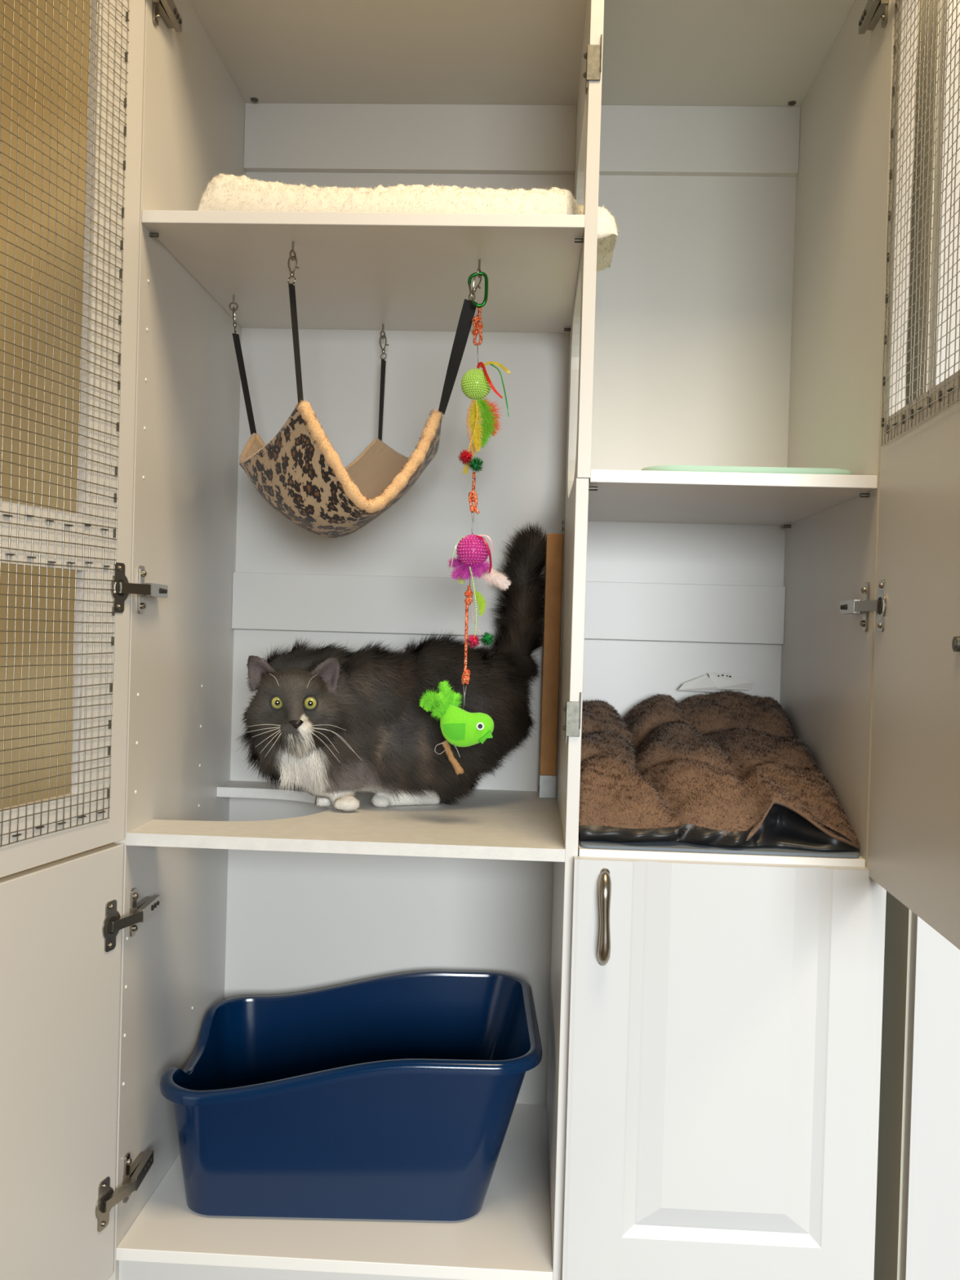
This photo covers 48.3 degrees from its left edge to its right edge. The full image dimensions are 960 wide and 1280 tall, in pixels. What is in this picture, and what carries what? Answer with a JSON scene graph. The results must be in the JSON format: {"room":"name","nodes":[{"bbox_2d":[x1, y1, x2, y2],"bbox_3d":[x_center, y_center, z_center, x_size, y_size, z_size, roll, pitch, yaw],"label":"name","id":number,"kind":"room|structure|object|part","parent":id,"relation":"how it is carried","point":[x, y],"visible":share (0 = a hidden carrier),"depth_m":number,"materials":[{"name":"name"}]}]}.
{"room":"cat boarding room","nodes":[
{"label":"cat boarding room","id":0,"kind":"room"},
{"bbox_2d":[0,0,114,879],"bbox_3d":[0.663,-0.316,1.884,4.250,2.500,0.100,2,1,3],"label":"wall","id":1,"kind":"structure","parent":0,"point":[9,335],"depth_m":1.90,"materials":[{"name":"beige paint"}]},
{"bbox_3d":[0.534,1.003,-0.135,4.250,0.100,4.170,2,1,3],"label":"floor","id":2,"kind":"structure","parent":0,"visible":0},
{"bbox_2d":[0,0,959,1279],"bbox_3d":[-0.041,0.004,1.304,1.091,1.833,1.058,2,1,3],"label":"tall cabinet","id":3,"kind":"object","parent":2,"relation":"on","point":[701,1100],"visible":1,"depth_m":1.48,"materials":[{"name":"white wood"}]},
{"bbox_3d":[-0.542,0.534,1.085,0.016,0.550,0.575,2,1,15],"label":"door","id":4,"kind":"part","parent":3,"relation":"part of","materials":[{"name":"white plastic"}]},
{"bbox_3d":[-0.517,-0.319,1.076,0.013,1.143,0.575,2,1,15],"label":"door frame","id":5,"kind":"part","parent":3,"relation":"part of","materials":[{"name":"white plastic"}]},
{"bbox_2d":[100,1194,109,1213],"bbox_3d":[-0.468,0.705,1.339,0.001,0.021,0.021,2,1,15],"label":"hinge","id":6,"kind":"object","parent":3,"relation":"on","point":[104,1198],"depth_m":1.33,"materials":[{"name":"silver metal"}]},
{"bbox_2d":[107,916,116,933],"bbox_3d":[-0.458,0.356,1.335,0.001,0.021,0.021,2,1,15],"label":"hinge","id":7,"kind":"object","parent":3,"relation":"on","point":[112,921],"depth_m":1.33,"materials":[{"name":"silver"}]},
{"bbox_2d":[115,579,124,595],"bbox_3d":[-0.446,-0.065,1.330,0.001,0.021,0.021,2,1,15],"label":"hinge","id":8,"kind":"object","parent":3,"relation":"on","point":[120,584],"depth_m":1.32,"materials":[{"name":"silver metal"}]},
{"bbox_3d":[-0.442,-0.010,1.609,0.016,1.833,0.485,2,1,3],"label":"panel","id":9,"kind":"part","parent":3,"relation":"part of","materials":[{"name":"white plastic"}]},
{"bbox_2d":[115,1103,552,1279],"bbox_3d":[-0.177,0.795,1.601,0.560,0.016,0.477,2,1,3],"label":"shelf","id":10,"kind":"object","parent":3,"relation":"attached to","point":[510,1237],"depth_m":1.41,"materials":[{"name":"white"}]},
{"bbox_2d":[125,780,564,862],"bbox_3d":[-0.162,0.261,1.595,0.560,0.016,0.477,2,1,3],"label":"shelf","id":11,"kind":"object","parent":3,"relation":"attached to","point":[503,820],"depth_m":1.45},
{"bbox_2d":[159,970,542,1221],"bbox_3d":[-0.180,0.669,1.605,0.538,0.235,0.408,2,1,3],"label":"box","id":12,"kind":"object","parent":3,"relation":"on","point":[392,1096],"visible":1,"depth_m":1.45,"materials":[{"name":"blue plastic"}]},
{"bbox_2d":[232,255,481,537],"bbox_3d":[-0.202,-0.328,1.573,0.270,0.362,0.373,1,1,-26],"label":"hammock","id":13,"kind":"object","parent":3,"relation":"hanging from","point":[299,473],"visible":1,"depth_m":1.46,"materials":[{"name":"brown fabric"}]},
{"bbox_2d":[142,209,585,333],"bbox_3d":[-0.139,-0.533,1.587,0.562,0.016,0.477,2,1,3],"label":"shelf","id":14,"kind":"object","parent":3,"relation":"attached to","point":[357,272],"depth_m":1.50,"materials":[{"name":"white"}]},
{"bbox_3d":[-0.143,-0.060,1.822,0.560,0.096,0.016,2,1,3],"label":"rail","id":15,"kind":"part","parent":3,"relation":"part of","materials":[{"name":"white plastic"}]},
{"bbox_2d":[235,519,546,812],"bbox_3d":[-0.114,0.024,1.629,0.512,0.458,0.262,1,1,-15],"label":"cat","id":16,"kind":"object","parent":3,"relation":"on","point":[335,724],"visible":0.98,"depth_m":1.58},
{"bbox_2d":[197,173,619,271],"bbox_3d":[-0.084,-0.577,1.573,0.559,0.079,0.404,2,1,3],"label":"pad","id":17,"kind":"object","parent":3,"relation":"on","point":[232,193],"visible":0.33,"depth_m":1.39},
{"bbox_3d":[-0.119,-0.849,1.814,0.562,0.110,0.016,2,1,3],"label":"rail","id":18,"kind":"part","parent":3,"relation":"part of","materials":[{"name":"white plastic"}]},
{"bbox_2d":[467,271,488,307],"bbox_3d":[-0.003,-0.478,1.461,0.028,0.050,0.007,2,1,-3],"label":"carabiner","id":19,"kind":"object","parent":3,"relation":"hanging from","point":[486,294],"visible":1,"depth_m":1.46,"materials":[{"name":"green metal"}]},
{"bbox_2d":[457,307,511,474],"bbox_3d":[0.007,-0.343,1.463,0.072,0.234,0.051,2,1,3],"label":"toy","id":20,"kind":"object","parent":19,"relation":"hanging from","point":[476,384],"visible":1,"depth_m":1.46,"materials":[{"name":"green fabric"}]},
{"bbox_3d":[-0.004,-0.431,1.465,0.016,0.057,0.014,2,1,3],"label":"cord","id":21,"kind":"part","parent":20,"relation":"part of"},
{"bbox_2d":[448,471,511,648],"bbox_3d":[0.000,-0.109,1.468,0.091,0.242,0.045,2,1,3],"label":"toy","id":22,"kind":"object","parent":3,"relation":"hanging from","point":[473,550],"visible":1,"depth_m":1.46,"materials":[{"name":"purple fabric"}]},
{"bbox_2d":[418,578,493,774],"bbox_3d":[-0.031,0.044,1.468,0.104,0.282,0.037,2,1,3],"label":"toy","id":23,"kind":"object","parent":22,"relation":"hanging from","point":[460,727],"visible":1,"depth_m":1.46,"materials":[{"name":"green fabric"}]},
{"bbox_3d":[-0.017,-0.007,1.470,0.013,0.136,0.012,2,1,3],"label":"cord","id":24,"kind":"part","parent":23,"relation":"part of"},
{"bbox_3d":[-0.008,-0.201,1.467,0.016,0.057,0.011,2,1,3],"label":"cord","id":25,"kind":"part","parent":22,"relation":"part of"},
{"bbox_3d":[0.042,0.001,1.826,0.932,1.833,0.008,2,1,3],"label":"panel","id":26,"kind":"part","parent":3,"relation":"part of","materials":[{"name":"white plastic"}]},
{"bbox_3d":[0.057,-0.905,1.575,0.932,0.016,0.476,2,1,3],"label":"panel","id":27,"kind":"part","parent":3,"relation":"part of","materials":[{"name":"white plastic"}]},
{"bbox_2d":[538,517,564,799],"bbox_3d":[0.118,0.029,1.771,0.029,0.458,0.062,2,1,3],"label":"cardboard scratcher","id":28,"kind":"object","parent":3,"relation":"on","point":[554,556],"visible":1,"depth_m":1.74,"materials":[{"name":"cardboard"}]},
{"bbox_3d":[0.123,0.359,1.583,0.016,1.128,0.476,2,1,3],"label":"divider panel","id":29,"kind":"part","parent":3,"relation":"part of","materials":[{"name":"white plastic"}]},
{"bbox_3d":[0.113,0.097,1.345,0.014,0.065,0.026,1,1,-41],"label":"catch plate","id":30,"kind":"part","parent":3,"relation":"part of","materials":[{"name":"metal"}]},
{"bbox_3d":[0.150,-0.550,1.573,0.016,0.688,0.477,2,1,3],"label":"divider panel","id":31,"kind":"part","parent":3,"relation":"part of","materials":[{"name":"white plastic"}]},
{"bbox_3d":[0.139,-0.720,1.336,0.014,0.065,0.026,1,1,-41],"label":"catch plate","id":32,"kind":"part","parent":3,"relation":"part of","materials":[{"name":"metal"}]},
{"bbox_3d":[0.152,0.342,1.312,0.017,0.121,0.027,2,1,3],"label":"handle","id":33,"kind":"part","parent":3,"relation":"part of","materials":[{"name":"silver metal"}]},
{"bbox_3d":[0.332,-0.046,1.801,0.354,0.096,0.016,2,1,3],"label":"rail","id":34,"kind":"part","parent":3,"relation":"part of","materials":[{"name":"white plastic"}]},
{"bbox_3d":[0.354,-0.836,1.792,0.354,0.110,0.016,2,1,3],"label":"rail","id":35,"kind":"part","parent":3,"relation":"part of","materials":[{"name":"white plastic"}]},
{"bbox_2d":[578,838,859,857],"bbox_3d":[0.311,0.263,1.567,0.349,0.004,0.456,2,1,3],"label":"pad","id":36,"kind":"object","parent":3,"relation":"on","point":[666,846],"visible":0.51,"depth_m":1.34,"materials":[{"name":"grey plastic"}]},
{"bbox_2d":[578,672,860,851],"bbox_3d":[0.315,0.157,1.569,0.353,0.204,0.468,2,1,3],"label":"bed","id":37,"kind":"object","parent":36,"relation":"on","point":[721,769],"visible":0.95,"depth_m":1.45,"materials":[{"name":"brown fabric"}]},
{"bbox_2d":[577,840,865,866],"bbox_3d":[0.312,0.273,1.574,0.354,0.016,0.477,2,1,3],"label":"shelf","id":38,"kind":"object","parent":3,"relation":"attached to","point":[583,852],"depth_m":1.34,"materials":[{"name":"white wood"}]},
{"bbox_3d":[0.300,0.553,1.328,0.380,0.554,0.019,2,1,3],"label":"door panel","id":39,"kind":"part","parent":3,"relation":"part of","materials":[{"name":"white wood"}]},
{"bbox_2d":[587,469,877,525],"bbox_3d":[0.326,-0.203,1.569,0.354,0.016,0.477,2,1,3],"label":"shelf","id":40,"kind":"object","parent":3,"relation":"attached to","point":[615,497],"depth_m":1.44,"materials":[{"name":"white"}]},
{"bbox_2d":[641,465,852,475],"bbox_3d":[0.354,-0.216,1.531,0.272,0.012,0.341,2,1,3],"label":"tray","id":41,"kind":"object","parent":3,"relation":"on","point":[659,468],"visible":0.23,"depth_m":1.36,"materials":[{"name":"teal plastic"}]},
{"bbox_3d":[0.504,0.017,1.567,0.016,1.833,0.485,2,1,3],"label":"panel","id":42,"kind":"part","parent":3,"relation":"part of","materials":[{"name":"white plastic"}]},
{"bbox_2d":[877,596,882,614],"bbox_3d":[0.481,-0.041,1.287,0.001,0.021,0.021,2,1,3],"label":"hinge","id":43,"kind":"object","parent":3,"relation":"on","point":[879,598],"depth_m":1.28,"materials":[{"name":"silver metal"}]},
{"bbox_3d":[0.486,-0.286,1.122,0.018,1.153,0.372,2,1,5],"label":"door frame","id":44,"kind":"part","parent":3,"relation":"part of","materials":[{"name":"white plastic"}]},
{"bbox_2d":[873,0,959,1279],"bbox_3d":[0.857,0.029,1.537,0.613,1.830,0.497,2,1,3],"label":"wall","id":45,"kind":"structure","parent":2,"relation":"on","point":[917,1225],"depth_m":1.31,"materials":[{"name":"white paint"}]},
{"bbox_3d":[0.749,-0.022,1.302,0.410,1.730,0.019,2,1,3],"label":"door panel","id":46,"kind":"part","parent":45,"relation":"part of","materials":[{"name":"white wood"}]}
]}

